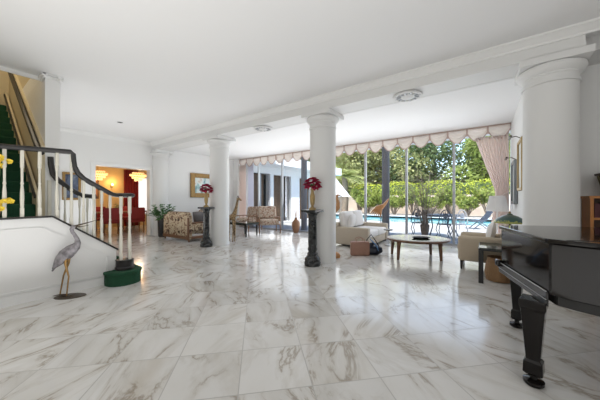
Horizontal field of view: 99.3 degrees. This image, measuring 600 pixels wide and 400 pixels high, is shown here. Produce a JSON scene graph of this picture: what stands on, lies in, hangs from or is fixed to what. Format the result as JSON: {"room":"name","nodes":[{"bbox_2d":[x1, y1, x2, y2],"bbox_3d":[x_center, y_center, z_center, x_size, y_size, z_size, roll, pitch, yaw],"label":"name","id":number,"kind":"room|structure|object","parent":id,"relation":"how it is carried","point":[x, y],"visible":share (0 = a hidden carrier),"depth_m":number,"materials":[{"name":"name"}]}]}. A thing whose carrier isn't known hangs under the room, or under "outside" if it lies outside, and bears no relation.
{"room":"living room","nodes":[
{"label":"living room","id":0,"kind":"room"},
{"bbox_2d":[0,70,29,104],"bbox_3d":[-6.351,-1.600,2.721,4.800,5.600,4.950,0,0,36],"label":"wall","id":1,"kind":"structure","parent":0,"point":[4,77],"depth_m":5.88,"materials":[{"name":"beige paint"}]},
{"bbox_2d":[0,66,39,80],"bbox_3d":[-4.447,-1.890,3.451,0.050,0.060,1.350,0,0,36],"label":"crown molding","id":2,"kind":"structure","parent":1,"relation":"attached to","point":[2,68],"depth_m":3.79,"materials":[{"name":"white paint"}]},
{"bbox_2d":[26,78,59,218],"bbox_3d":[-5.316,-0.360,5.005,3.670,3.120,0.170,0,0,36],"label":"wall","id":3,"kind":"structure","parent":0,"point":[43,100],"depth_m":3.96,"materials":[{"name":"paint"}]},
{"bbox_2d":[8,72,44,154],"bbox_3d":[-5.179,-1.851,4.740,3.304,2.364,0.114,0,0,36],"label":"wall handrail","id":4,"kind":"object","parent":3,"relation":"attached to","point":[31,130],"visible":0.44,"depth_m":4.39,"materials":[{"name":"black wood"}]},
{"bbox_2d":[96,166,146,227],"bbox_3d":[-8.356,-0.360,11.186,0.200,3.120,7.500,0,0,36],"label":"wall","id":5,"kind":"structure","parent":0,"point":[115,176],"depth_m":11.21,"materials":[{"name":"brown"}]},
{"bbox_2d":[139,177,146,214],"bbox_3d":[-7.283,-0.200,12.478,0.045,1.800,1.350,0,0,36],"label":"window","id":6,"kind":"structure","parent":5,"relation":"in","point":[142,184],"depth_m":12.17,"materials":[{"name":"white glass"}]},
{"bbox_2d":[124,170,138,225],"bbox_3d":[-7.743,-0.095,11.707,0.084,2.550,0.620,0,0,36],"label":"curtain","id":7,"kind":"object","parent":6,"relation":"attached to","point":[130,186],"visible":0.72,"depth_m":11.71,"materials":[{"name":"red fabric"}]},
{"bbox_2d":[60,132,232,234],"bbox_3d":[-4.884,-0.360,8.941,0.200,3.120,7.080,0,0,36],"label":"wall","id":8,"kind":"structure","parent":0,"point":[87,149],"depth_m":8.03,"materials":[{"name":"paint"}]},
{"bbox_2d":[62,172,80,199],"bbox_3d":[-6.185,-0.375,6.903,0.050,0.750,0.390,0,0,36],"label":"painting","id":9,"kind":"object","parent":8,"relation":"attached to","point":[65,175],"visible":0.42,"depth_m":6.92,"materials":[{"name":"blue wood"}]},
{"bbox_2d":[60,127,151,145],"bbox_3d":[-5.848,-1.865,7.350,0.080,0.110,3.030,0,0,36],"label":"crown molding","id":10,"kind":"structure","parent":8,"relation":"attached to","point":[62,129],"depth_m":7.45,"materials":[{"name":"white paint"}]},
{"bbox_2d":[91,161,152,235],"bbox_3d":[-5.561,0.045,7.993,0.240,2.310,1.670,0,0,36],"label":"doorway","id":11,"kind":"structure","parent":8,"relation":"in","point":[94,164],"depth_m":8.25,"materials":[{"name":"white paint"}]},
{"bbox_2d":[190,173,209,197],"bbox_3d":[-3.743,-0.570,10.308,0.070,0.940,1.470,0,0,36],"label":"painting","id":12,"kind":"object","parent":8,"relation":"attached to","point":[197,180],"visible":0.5,"depth_m":9.95,"materials":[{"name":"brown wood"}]},
{"bbox_2d":[233,126,510,245],"bbox_3d":[1.019,-0.300,8.751,9.630,3.000,0.330,0,0,36],"label":"window","id":13,"kind":"structure","parent":8,"relation":"in","point":[406,150],"depth_m":8.12,"materials":[{"name":"grey metal"}]},
{"bbox_2d":[0,225,599,399],"bbox_3d":[-2.483,1.260,4.095,18.000,0.120,11.980,0,0,36],"label":"floor","id":14,"kind":"structure","parent":0,"point":[245,318],"depth_m":2.34,"materials":[{"name":"stone"}]},
{"bbox_2d":[0,74,141,308],"bbox_3d":[-4.844,-0.972,4.174,4.665,4.343,2.365,0,0,36],"label":"staircase","id":15,"kind":"structure","parent":14,"relation":"on","point":[30,244],"depth_m":3.38,"materials":[{"name":"paint"}]},
{"bbox_2d":[0,154,14,214],"bbox_3d":[-3.380,-0.134,2.839,0.290,0.738,0.155,0,0,5],"label":"potted orchid","id":16,"kind":"object","parent":15,"relation":"on","point":[7,200],"visible":0.99,"depth_m":2.84,"materials":[{"name":"yellow plant"}]},
{"bbox_2d":[0,143,134,270],"bbox_3d":[-3.152,0.175,2.950,0.260,1.670,2.242,0,0,36],"label":"stair railing","id":17,"kind":"object","parent":15,"relation":"on","point":[127,263],"visible":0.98,"depth_m":3.33,"materials":[{"name":"black"}]},
{"bbox_2d":[47,157,96,233],"bbox_3d":[-3.663,0.097,4.113,0.059,1.518,0.602,0,0,36],"label":"stair railing","id":18,"kind":"object","parent":15,"relation":"on","point":[51,166],"visible":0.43,"depth_m":4.01,"materials":[{"name":"black"}]},
{"bbox_2d":[52,220,95,299],"bbox_3d":[-2.820,0.726,3.180,0.501,0.947,0.210,0,0,-12],"label":"statue","id":19,"kind":"object","parent":14,"relation":"on","point":[64,256],"visible":1,"depth_m":3.14,"materials":[{"name":"metal"}]},
{"bbox_2d":[103,208,119,235],"bbox_3d":[-6.468,0.735,8.728,0.480,0.930,0.510,0,0,-39],"label":"dining chair","id":20,"kind":"object","parent":14,"relation":"on","point":[115,216],"visible":0.8,"depth_m":8.55,"materials":[{"name":"red fabric"}]},
{"bbox_2d":[126,207,144,233],"bbox_3d":[-6.030,0.735,9.341,0.510,0.930,0.480,0,0,38],"label":"dining chair","id":21,"kind":"object","parent":14,"relation":"on","point":[138,213],"visible":0.92,"depth_m":9.21,"materials":[{"name":"red fabric"}]},
{"bbox_2d":[150,149,173,235],"bbox_3d":[-4.828,-0.240,8.803,0.636,2.880,0.636,0,0,36],"label":"column","id":22,"kind":"structure","parent":14,"relation":"on","point":[160,158],"depth_m":8.58,"materials":[{"name":"white paint"}]},
{"bbox_2d":[148,204,175,236],"bbox_3d":[-4.488,0.660,8.318,0.734,1.079,0.848,0,0,-5],"label":"potted plant","id":23,"kind":"object","parent":14,"relation":"on","point":[160,220],"visible":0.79,"depth_m":8.20,"materials":[{"name":"green plant"}]},
{"bbox_2d":[163,211,202,241],"bbox_3d":[-3.465,0.774,7.917,1.420,0.852,0.878,0,0,36],"label":"loveseat","id":24,"kind":"object","parent":14,"relation":"on","point":[179,225],"visible":0.82,"depth_m":7.45,"materials":[{"name":"fabric"}]},
{"bbox_2d":[193,212,202,221],"bbox_3d":[-3.046,0.567,7.715,0.440,0.427,0.174,0,0,16],"label":"throw pillow","id":25,"kind":"object","parent":24,"relation":"on","point":[197,216],"visible":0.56,"depth_m":7.64,"materials":[{"name":"grey fabric"}]},
{"bbox_2d":[198,207,214,247],"bbox_3d":[-2.421,0.690,6.575,0.300,1.020,0.300,0,0,36],"label":"pedestal","id":26,"kind":"object","parent":14,"relation":"on","point":[206,242],"visible":1,"depth_m":6.50,"materials":[{"name":"black stone"}]},
{"bbox_2d":[204,192,208,206],"bbox_3d":[-2.421,-0.012,6.575,0.128,0.385,0.128,0,0,36],"label":"vase","id":27,"kind":"object","parent":26,"relation":"on","point":[206,195],"visible":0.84,"depth_m":6.54,"materials":[{"name":"gold metal"}]},
{"bbox_2d":[199,184,212,192],"bbox_3d":[-2.423,-0.294,6.574,0.373,0.256,0.372,0,0,36],"label":"flower bouquet","id":28,"kind":"object","parent":27,"relation":"in","point":[205,188],"visible":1,"depth_m":6.51,"materials":[{"name":"red plant"}]},
{"bbox_2d":[203,134,235,245],"bbox_3d":[-2.188,-0.240,6.919,0.636,2.880,0.636,0,0,36],"label":"column","id":29,"kind":"structure","parent":14,"relation":"on","point":[219,145],"depth_m":6.70,"materials":[{"name":"white paint"}]},
{"bbox_2d":[229,196,241,241],"bbox_3d":[-1.924,0.539,7.353,0.560,1.321,0.170,0,0,21],"label":"statue","id":30,"kind":"object","parent":14,"relation":"on","point":[233,215],"visible":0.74,"depth_m":7.29,"materials":[{"name":"brown wood"}]},
{"bbox_2d":[230,220,259,236],"bbox_3d":[-2.078,0.975,8.793,1.300,0.450,0.600,0,0,36],"label":"table","id":31,"kind":"object","parent":14,"relation":"on","point":[245,224],"visible":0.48,"depth_m":8.49,"materials":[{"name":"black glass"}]},
{"bbox_2d":[235,206,261,231],"bbox_3d":[-2.029,0.734,10.153,0.776,0.932,0.824,0,0,36],"label":"armchair","id":32,"kind":"object","parent":14,"relation":"on","point":[251,212],"visible":0.55,"depth_m":10.19,"materials":[{"name":"fabric"}]},
{"bbox_2d":[236,217,255,221],"bbox_3d":[-2.075,0.800,10.088,0.680,0.200,0.610,0,0,36],"label":"seat cushion","id":33,"kind":"object","parent":32,"relation":"on","point":[253,219],"depth_m":9.86,"materials":[{"name":"fabric"}]},
{"bbox_2d":[247,206,257,217],"bbox_3d":[-1.875,0.488,10.368,0.680,0.440,0.229,0,0,36],"label":"cushion","id":34,"kind":"object","parent":32,"relation":"on","point":[251,211],"depth_m":10.30,"materials":[{"name":"fabric"}]},
{"bbox_2d":[248,163,253,227],"bbox_3d":[-2.128,-0.210,11.006,0.353,2.780,0.043,0,0,36],"label":"curtain","id":35,"kind":"object","parent":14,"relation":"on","point":[251,168],"visible":0.63,"depth_m":10.97,"materials":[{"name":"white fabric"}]},
{"bbox_2d":[256,206,280,233],"bbox_3d":[-1.172,0.714,9.388,0.776,0.972,0.824,0,0,-16],"label":"armchair","id":36,"kind":"object","parent":14,"relation":"on","point":[267,215],"visible":0.92,"depth_m":9.51,"materials":[{"name":"fabric"}]},
{"bbox_2d":[258,206,275,218],"bbox_3d":[-1.248,0.468,9.645,0.680,0.480,0.236,0,0,-16],"label":"cushion","id":37,"kind":"object","parent":36,"relation":"on","point":[264,212],"depth_m":9.56,"materials":[{"name":"fabric"}]},
{"bbox_2d":[260,219,278,224],"bbox_3d":[-1.150,0.800,9.312,0.680,0.200,0.610,0,0,-16],"label":"seat cushion","id":38,"kind":"object","parent":36,"relation":"on","point":[262,221],"depth_m":9.04,"materials":[{"name":"fabric"}]},
{"bbox_2d":[292,208,299,232],"bbox_3d":[-0.150,0.754,9.359,0.303,0.891,0.303,0,0,36],"label":"urn","id":39,"kind":"object","parent":14,"relation":"on","point":[295,224],"visible":1,"depth_m":9.26,"materials":[{"name":"brown ceramic"}]},
{"bbox_2d":[301,209,323,266],"bbox_3d":[0.229,0.690,4.684,0.300,1.020,0.300,0,0,36],"label":"pedestal","id":40,"kind":"object","parent":14,"relation":"on","point":[312,259],"visible":1,"depth_m":4.61,"materials":[{"name":"black stone"}]},
{"bbox_2d":[309,189,315,209],"bbox_3d":[0.229,-0.012,4.684,0.128,0.385,0.128,0,0,36],"label":"vase","id":41,"kind":"object","parent":40,"relation":"on","point":[312,195],"visible":0.9,"depth_m":4.65,"materials":[{"name":"gold metal"}]},
{"bbox_2d":[303,177,321,190],"bbox_3d":[0.227,-0.294,4.683,0.373,0.256,0.372,0,0,36],"label":"flower bouquet","id":42,"kind":"object","parent":41,"relation":"in","point":[313,185],"visible":1,"depth_m":4.62,"materials":[{"name":"red plant"}]},
{"bbox_2d":[301,107,343,263],"bbox_3d":[0.450,-0.240,5.035,0.636,2.880,0.636,0,0,36],"label":"column","id":43,"kind":"structure","parent":14,"relation":"on","point":[322,123],"depth_m":4.80,"materials":[{"name":"white paint"}]},
{"bbox_2d":[350,237,369,255],"bbox_3d":[1.298,1.002,5.536,0.400,0.397,0.166,0,0,1],"label":"tote bag","id":44,"kind":"object","parent":14,"relation":"on","point":[357,248],"visible":1,"depth_m":5.46,"materials":[{"name":"brown leather"}]},
{"bbox_2d":[336,210,387,244],"bbox_3d":[1.718,0.753,7.141,1.000,0.894,1.620,0,0,36],"label":"sofa","id":45,"kind":"object","parent":14,"relation":"on","point":[344,234],"visible":0.76,"depth_m":6.74,"materials":[{"name":"beige fabric"}]},
{"bbox_2d":[339,211,354,226],"bbox_3d":[1.298,0.536,7.035,0.249,0.460,0.640,0,0,36],"label":"cushion","id":46,"kind":"object","parent":45,"relation":"on","point":[343,216],"depth_m":6.79,"materials":[{"name":"white fabric"}]},
{"bbox_2d":[347,214,355,226],"bbox_3d":[1.393,0.576,6.894,0.185,0.388,0.400,0,0,36],"label":"throw pillow","id":47,"kind":"object","parent":45,"relation":"on","point":[351,220],"visible":0.89,"depth_m":6.77,"materials":[{"name":"white fabric"}]},
{"bbox_2d":[352,210,363,225],"bbox_3d":[1.681,0.536,7.573,0.249,0.460,0.640,0,0,36],"label":"cushion","id":48,"kind":"object","parent":45,"relation":"on","point":[359,216],"depth_m":7.49,"materials":[{"name":"white fabric"}]},
{"bbox_2d":[355,225,385,234],"bbox_3d":[1.975,0.870,7.363,0.840,0.180,0.660,0,0,36],"label":"seat cushion","id":49,"kind":"object","parent":45,"relation":"on","point":[381,231],"depth_m":7.25,"materials":[{"name":"white fabric"}]},
{"bbox_2d":[366,235,382,254],"bbox_3d":[1.612,0.976,5.584,0.379,0.449,0.228,0,0,1],"label":"handbag","id":50,"kind":"object","parent":14,"relation":"on","point":[374,250],"visible":0.73,"depth_m":5.52,"materials":[{"name":"black leather"}]},
{"bbox_2d":[370,198,388,240],"bbox_3d":[2.386,0.575,7.625,0.580,1.250,0.247,0,0,1],"label":"leaf sculpture","id":51,"kind":"object","parent":14,"relation":"on","point":[378,209],"visible":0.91,"depth_m":7.57,"materials":[{"name":"brown wood"}]},
{"bbox_2d":[386,234,450,260],"bbox_3d":[2.463,0.996,5.343,1.254,0.411,1.082,0,0,0],"label":"coffee table","id":52,"kind":"object","parent":14,"relation":"on","point":[403,238],"visible":0.89,"depth_m":5.10,"materials":[{"name":"brown wood"}]},
{"bbox_2d":[457,224,511,268],"bbox_3d":[3.292,0.808,4.530,0.815,0.784,0.800,0,0,36],"label":"armchair","id":53,"kind":"object","parent":14,"relation":"on","point":[468,242],"visible":0.42,"depth_m":4.34,"materials":[{"name":"beige fabric"}]},
{"bbox_2d":[486,222,495,237],"bbox_3d":[3.397,0.573,4.529,0.154,0.374,0.380,0,0,36],"label":"throw pillow","id":54,"kind":"object","parent":53,"relation":"on","point":[491,229],"visible":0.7,"depth_m":4.40,"materials":[{"name":"white fabric"}]},
{"bbox_2d":[478,242,501,282],"bbox_3d":[2.947,0.945,3.818,0.440,0.510,0.640,0,0,36],"label":"side table","id":55,"kind":"object","parent":14,"relation":"on","point":[483,246],"visible":0.51,"depth_m":3.67,"materials":[{"name":"black wood"}]},
{"bbox_2d":[493,211,521,224],"bbox_3d":[3.180,0.429,3.861,0.410,0.520,0.410,0,0,36],"label":"table lamp","id":56,"kind":"object","parent":55,"relation":"on","point":[509,219],"visible":0.67,"depth_m":3.77,"materials":[{"name":"green glass"}]},
{"bbox_2d":[484,255,509,282],"bbox_3d":[2.951,1.025,3.791,0.340,0.350,0.340,0,0,36],"label":"wicker basket","id":57,"kind":"object","parent":14,"relation":"on","point":[492,273],"visible":0.69,"depth_m":3.72,"materials":[{"name":"brown wicker"}]},
{"bbox_2d":[485,196,508,233],"bbox_3d":[4.258,0.555,5.500,0.417,1.290,0.417,0,0,36],"label":"floor lamp","id":58,"kind":"object","parent":14,"relation":"on","point":[495,203],"visible":0.86,"depth_m":5.38,"materials":[{"name":"white fabric"}]},
{"bbox_2d":[495,225,599,388],"bbox_3d":[2.390,0.716,1.542,1.904,0.968,1.298,0,0,36],"label":"piano","id":59,"kind":"object","parent":14,"relation":"on","point":[560,265],"visible":1,"depth_m":1.62,"materials":[{"name":"black paint"}]},
{"bbox_2d":[515,43,595,303],"bbox_3d":[3.090,-0.240,3.151,0.636,2.880,0.636,0,0,36],"label":"column","id":60,"kind":"structure","parent":14,"relation":"on","point":[550,83],"depth_m":2.95,"materials":[{"name":"white paint"}]},
{"bbox_2d":[580,196,599,226],"bbox_3d":[4.000,0.575,2.944,0.970,1.250,0.340,0,0,36],"label":"bookcase","id":61,"kind":"object","parent":14,"relation":"on","point":[588,220],"visible":0.39,"depth_m":3.17,"materials":[{"name":"brown wood"}]},
{"bbox_2d":[594,204,599,217],"bbox_3d":[3.676,0.130,3.161,0.071,0.170,0.184,0,0,36],"label":"book","id":62,"kind":"object","parent":61,"relation":"on","point":[596,206],"visible":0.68,"depth_m":3.10,"materials":[{"name":"red paper"}]},
{"bbox_2d":[0,0,599,141],"bbox_3d":[-1.668,-2.045,1.682,13.870,0.250,9.000,0,0,36],"label":"ceiling","id":63,"kind":"structure","parent":0,"point":[162,69],"depth_m":3.15,"materials":[{"name":"white paint"}]},
{"bbox_2d":[150,17,599,150],"bbox_3d":[0.755,-1.800,4.990,13.570,0.240,0.800,0,0,36],"label":"beam","id":64,"kind":"structure","parent":63,"relation":"attached to","point":[505,66],"depth_m":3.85,"materials":[{"name":"white paint"}]},
{"bbox_2d":[393,90,422,101],"bbox_3d":[1.726,-1.656,4.088,0.437,0.048,0.437,0,0,36],"label":"rosette","id":65,"kind":"object","parent":64,"relation":"attached to","point":[410,95],"visible":1,"depth_m":4.03,"materials":[{"name":"white paint"}]},
{"bbox_2d":[176,78,521,159],"bbox_3d":[0.180,-1.980,7.575,10.030,0.360,3.420,0,0,36],"label":"ceiling","id":66,"kind":"structure","parent":0,"point":[495,103],"depth_m":5.92,"materials":[{"name":"white paint"}]},
{"bbox_2d":[254,125,271,131],"bbox_3d":[-0.862,-1.656,5.935,0.437,0.048,0.437,0,0,36],"label":"rosette","id":67,"kind":"object","parent":66,"relation":"attached to","point":[261,128],"visible":1,"depth_m":5.86,"materials":[{"name":"white paint"}]},
{"bbox_2d":[172,76,515,150],"bbox_3d":[-0.807,-1.742,6.194,9.630,0.115,0.055,0,0,36],"label":"cove","id":68,"kind":"object","parent":66,"relation":"attached to","point":[515,76],"depth_m":4.45,"materials":[{"name":"white paint"}]},
{"bbox_2d":[239,123,510,166],"bbox_3d":[1.103,-1.616,8.605,9.313,0.365,0.110,0,0,36],"label":"swag valance","id":69,"kind":"object","parent":66,"relation":"attached to","point":[455,136],"visible":0.88,"depth_m":7.25,"materials":[{"name":"beige fabric"}]},
{"bbox_2d":[239,165,245,226],"bbox_3d":[-2.516,-0.170,11.161,0.424,2.700,0.074,0,0,36],"label":"curtain","id":70,"kind":"object","parent":69,"relation":"hanging from","point":[242,168],"visible":0.92,"depth_m":11.13,"materials":[{"name":"fabric"}]},
{"bbox_2d":[475,134,510,233],"bbox_3d":[4.559,-0.170,6.037,0.694,2.702,0.154,0,0,36],"label":"curtain","id":71,"kind":"object","parent":69,"relation":"hanging from","point":[494,151],"visible":0.56,"depth_m":6.01,"materials":[{"name":"pink fabric"}]},
{"bbox_2d":[420,224,429,234],"bbox_3d":[3.957,0.990,8.073,0.280,0.440,0.280,0,0,36],"label":"pot","id":72,"kind":"object","parent":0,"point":[424,228],"depth_m":7.98,"materials":[{"name":"grey ceramic"}]},
{"bbox_2d":[510,96,522,224],"bbox_3d":[4.189,-0.310,4.750,0.180,3.020,3.360,0,0,36],"label":"wall","id":73,"kind":"structure","parent":0,"point":[517,122],"depth_m":5.05,"materials":[{"name":"paint"}]},
{"bbox_2d":[511,159,517,203],"bbox_3d":[4.324,-0.350,5.145,0.060,0.860,0.700,0,0,36],"label":"picture","id":74,"kind":"object","parent":73,"relation":"attached to","point":[514,193],"visible":0.89,"depth_m":4.87,"materials":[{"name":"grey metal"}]},
{"bbox_2d":[517,136,521,190],"bbox_3d":[3.727,-0.590,4.300,0.050,0.860,0.630,0,0,36],"label":"picture","id":75,"kind":"object","parent":73,"relation":"attached to","point":[519,143],"visible":0.66,"depth_m":4.44,"materials":[{"name":"gold metal"}]},
{"bbox_2d":[580,64,599,226],"bbox_3d":[5.072,-0.360,2.510,3.860,3.120,0.180,0,0,36],"label":"wall","id":76,"kind":"structure","parent":0,"point":[590,84],"depth_m":3.32,"materials":[{"name":"paint"}]},
{"bbox_3d":[-7.003,-1.870,9.699,4.130,0.300,6.650,0,0,36],"label":"ceiling","id":77,"kind":"structure","parent":0,"visible":0},
{"bbox_2d":[96,166,107,179],"bbox_3d":[-7.471,-1.226,9.414,0.606,0.987,0.605,0,0,36],"label":"chandelier","id":78,"kind":"object","parent":77,"relation":"hanging from","point":[99,172],"visible":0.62,"depth_m":9.37,"materials":[{"name":"glass"}]},
{"bbox_2d":[129,172,146,180],"bbox_3d":[-6.681,-1.252,10.521,0.606,0.937,0.605,0,0,36],"label":"chandelier","id":79,"kind":"object","parent":77,"relation":"hanging from","point":[133,174],"visible":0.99,"depth_m":10.42,"materials":[{"name":"glass"}]},
{"label":"outside","id":80,"kind":"structure","parent":0,"visible":0},
{"bbox_2d":[279,212,491,237],"bbox_3d":[9.761,1.280,13.674,60.000,0.120,14.400,0,0,36],"label":"pool deck","id":81,"kind":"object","parent":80,"point":[397,227],"visible":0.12,"depth_m":11.30,"materials":[{"name":"concrete"}]},
{"bbox_2d":[245,159,340,225],"bbox_3d":[-1.406,-0.500,15.501,4.900,3.400,7.600,0,0,36],"label":"house wing","id":82,"kind":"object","parent":81,"relation":"on","point":[270,174],"visible":0.42,"depth_m":13.53,"materials":[{"name":"white paint"}]},
{"bbox_2d":[254,173,262,206],"bbox_3d":[-2.039,-0.070,12.465,0.064,2.420,0.716,0,0,36],"label":"drape","id":83,"kind":"object","parent":82,"relation":"hanging from","point":[255,175],"depth_m":12.40,"materials":[{"name":"grey fabric"}]},
{"bbox_2d":[274,176,279,220],"bbox_3d":[-1.134,-0.070,13.734,0.064,2.420,0.901,0,0,36],"label":"drape","id":84,"kind":"object","parent":82,"relation":"hanging from","point":[276,178],"depth_m":13.66,"materials":[{"name":"grey fabric"}]},
{"bbox_2d":[300,179,307,218],"bbox_3d":[0.222,-0.070,15.626,0.064,2.420,0.994,0,0,36],"label":"drape","id":85,"kind":"object","parent":82,"relation":"hanging from","point":[300,179],"depth_m":15.38,"materials":[{"name":"grey fabric"}]},
{"bbox_2d":[336,179,349,196],"bbox_3d":[1.392,-0.080,10.986,1.441,2.600,1.441,0,0,-7],"label":"parasol","id":86,"kind":"object","parent":81,"relation":"on","point":[340,190],"visible":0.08,"depth_m":10.56,"materials":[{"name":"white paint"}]},
{"bbox_2d":[336,162,363,211],"bbox_3d":[4.349,-1.064,23.937,3.870,4.652,4.118,0,0,9],"label":"palm tree","id":87,"kind":"object","parent":81,"relation":"on","point":[344,176],"visible":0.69,"depth_m":23.61,"materials":[{"name":"green plant"}]},
{"bbox_2d":[350,187,369,209],"bbox_3d":[5.520,0.030,23.595,2.048,2.406,2.686,0,0,36],"label":"shrub","id":88,"kind":"object","parent":81,"relation":"on","point":[355,194],"visible":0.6,"depth_m":23.08,"materials":[{"name":"green plant"}]},
{"bbox_2d":[356,195,376,213],"bbox_3d":[5.946,0.379,22.788,2.134,1.716,2.371,0,0,40],"label":"shrub","id":89,"kind":"object","parent":81,"relation":"on","point":[370,202],"visible":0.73,"depth_m":22.43,"materials":[{"name":"green plant"}]},
{"bbox_2d":[367,187,394,213],"bbox_3d":[7.172,0.023,22.558,1.982,2.418,2.862,0,0,-37],"label":"shrub","id":90,"kind":"object","parent":81,"relation":"on","point":[377,194],"visible":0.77,"depth_m":22.21,"materials":[{"name":"green plant"}]},
{"bbox_2d":[285,213,490,226],"bbox_3d":[7.057,1.190,15.911,23.400,0.060,5.600,0,0,36],"label":"pool coping","id":91,"kind":"object","parent":81,"relation":"on","point":[336,213],"visible":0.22,"depth_m":16.26,"materials":[{"name":"white stone"}]},
{"bbox_2d":[380,194,410,214],"bbox_3d":[7.847,0.369,21.358,2.394,1.735,2.174,0,0,3],"label":"shrub","id":92,"kind":"object","parent":81,"relation":"on","point":[395,202],"visible":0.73,"depth_m":21.02,"materials":[{"name":"green plant"}]},
{"bbox_2d":[396,188,424,214],"bbox_3d":[9.279,0.083,20.797,2.562,2.296,2.019,0,0,0],"label":"shrub","id":93,"kind":"object","parent":81,"relation":"on","point":[410,203],"visible":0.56,"depth_m":20.62,"materials":[{"name":"green plant"}]},
{"bbox_2d":[415,195,446,213],"bbox_3d":[10.348,0.374,19.890,2.463,1.725,2.357,0,0,36],"label":"shrub","id":94,"kind":"object","parent":81,"relation":"on","point":[442,203],"visible":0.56,"depth_m":19.48,"materials":[{"name":"green plant"}]},
{"bbox_2d":[420,214,459,236],"bbox_3d":[4.758,0.860,8.645,1.280,0.739,1.024,0,0,0],"label":"patio table","id":95,"kind":"object","parent":81,"relation":"on","point":[433,215],"visible":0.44,"depth_m":8.44,"materials":[{"name":"grey metal"}]},
{"bbox_2d":[434,184,462,213],"bbox_3d":[11.488,0.031,19.621,2.101,2.403,2.600,0,0,36],"label":"shrub","id":96,"kind":"object","parent":81,"relation":"on","point":[449,202],"visible":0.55,"depth_m":19.26,"materials":[{"name":"green plant"}]},
{"bbox_2d":[452,195,482,216],"bbox_3d":[12.201,0.379,18.437,2.069,1.711,2.209,0,0,36],"label":"shrub","id":97,"kind":"object","parent":81,"relation":"on","point":[465,203],"visible":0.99,"depth_m":18.06,"materials":[{"name":"green plant"}]},
{"bbox_2d":[468,211,492,228],"bbox_3d":[7.677,0.712,10.724,0.934,1.040,0.510,0,0,16],"label":"deck chair","id":98,"kind":"object","parent":81,"relation":"on","point":[487,215],"visible":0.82,"depth_m":10.64,"materials":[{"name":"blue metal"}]},
{"bbox_2d":[470,185,509,216],"bbox_3d":[13.442,0.074,17.810,2.429,2.311,2.224,0,0,-11],"label":"shrub","id":99,"kind":"object","parent":81,"relation":"on","point":[476,192],"visible":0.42,"depth_m":17.89,"materials":[{"name":"green plant"}]},
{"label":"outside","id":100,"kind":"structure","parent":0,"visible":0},
{"bbox_2d":[286,216,490,225],"bbox_3d":[7.028,1.465,15.870,23.000,0.270,5.000,0,0,36],"label":"pool water","id":101,"kind":"structure","parent":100,"point":[337,217],"depth_m":16.52,"materials":[{"name":"blue liquid"}]},
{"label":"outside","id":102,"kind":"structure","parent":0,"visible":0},
{"bbox_2d":[260,225,457,243],"bbox_3d":[3.450,1.275,8.276,16.000,0.130,1.720,0,0,36],"label":"floor","id":103,"kind":"structure","parent":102,"point":[268,226],"depth_m":10.81,"materials":[{"name":"stone"}]},
{"bbox_2d":[301,157,306,229],"bbox_3d":[0.165,-0.285,10.387,0.280,2.990,0.280,0,0,36],"label":"pillar","id":104,"kind":"structure","parent":103,"relation":"on","point":[303,162],"depth_m":10.29,"materials":[{"name":"grey paint"}]},
{"bbox_2d":[382,147,389,234],"bbox_3d":[2.851,-0.285,8.470,0.280,2.990,0.280,0,0,36],"label":"pillar","id":105,"kind":"structure","parent":103,"relation":"on","point":[385,154],"depth_m":8.38,"materials":[{"name":"grey"}]},
{"bbox_2d":[411,209,421,234],"bbox_3d":[4.008,0.757,8.627,0.440,0.922,0.440,0,0,36],"label":"patio chair","id":106,"kind":"object","parent":103,"relation":"on","point":[416,214],"visible":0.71,"depth_m":8.53,"materials":[{"name":"grey metal"}]},
{"bbox_2d":[394,167,463,234],"bbox_3d":[3.898,0.034,7.954,2.218,2.351,2.087,0,0,36],"label":"potted shrub","id":107,"kind":"object","parent":103,"relation":"on","point":[424,226],"visible":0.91,"depth_m":8.03,"materials":[{"name":"green plant"}]},
{"bbox_2d":[436,210,452,238],"bbox_3d":[4.577,0.757,8.098,0.440,0.922,0.440,0,0,16],"label":"patio chair","id":108,"kind":"object","parent":103,"relation":"on","point":[445,215],"visible":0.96,"depth_m":7.93,"materials":[{"name":"grey metal"}]},
{"bbox_2d":[449,210,467,238],"bbox_3d":[5.044,0.757,8.133,0.440,0.922,0.440,0,0,-4],"label":"patio chair","id":109,"kind":"object","parent":103,"relation":"on","point":[462,215],"visible":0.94,"depth_m":7.95,"materials":[{"name":"white metal"}]},
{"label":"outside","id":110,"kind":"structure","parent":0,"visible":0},
{"bbox_3d":[33.116,1.370,46.393,120.000,0.260,66.000,0,0,36],"label":"ground","id":111,"kind":"structure","parent":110,"visible":0},
{"bbox_2d":[336,148,381,194],"bbox_3d":[5.803,-3.480,29.618,8.235,9.467,8.729,0,0,24],"label":"tree","id":112,"kind":"object","parent":111,"relation":"on","point":[352,164],"visible":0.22,"depth_m":27.41,"materials":[{"name":"green plant"}]},
{"bbox_2d":[347,146,434,185],"bbox_3d":[9.773,-3.860,28.100,9.598,10.227,7.811,0,0,36],"label":"tree","id":113,"kind":"object","parent":111,"relation":"on","point":[373,162],"visible":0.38,"depth_m":26.72,"materials":[{"name":"green plant"}]},
{"bbox_2d":[337,194,509,215],"bbox_3d":[11.982,0.440,21.088,65.000,1.720,0.250,0,0,36],"label":"wall","id":114,"kind":"structure","parent":111,"relation":"on","point":[352,205],"depth_m":22.09,"materials":[{"name":"white paint"}]},
{"bbox_2d":[348,178,509,195],"bbox_3d":[9.618,-0.334,23.792,36.387,3.067,1.556,0,0,36],"label":"hedge","id":115,"kind":"object","parent":111,"relation":"on","point":[465,187],"visible":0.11,"depth_m":21.95,"materials":[{"name":"green plant"}]},
{"bbox_2d":[390,140,478,184],"bbox_3d":[13.804,-3.142,25.996,9.740,8.795,7.838,0,0,36],"label":"tree","id":116,"kind":"object","parent":111,"relation":"on","point":[433,153],"visible":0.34,"depth_m":25.14,"materials":[{"name":"green plant"}]},
{"bbox_2d":[439,133,509,189],"bbox_3d":[16.302,-2.588,22.489,6.678,7.694,6.716,0,0,36],"label":"tree","id":117,"kind":"object","parent":111,"relation":"on","point":[471,145],"visible":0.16,"depth_m":21.99,"materials":[{"name":"green plant"}]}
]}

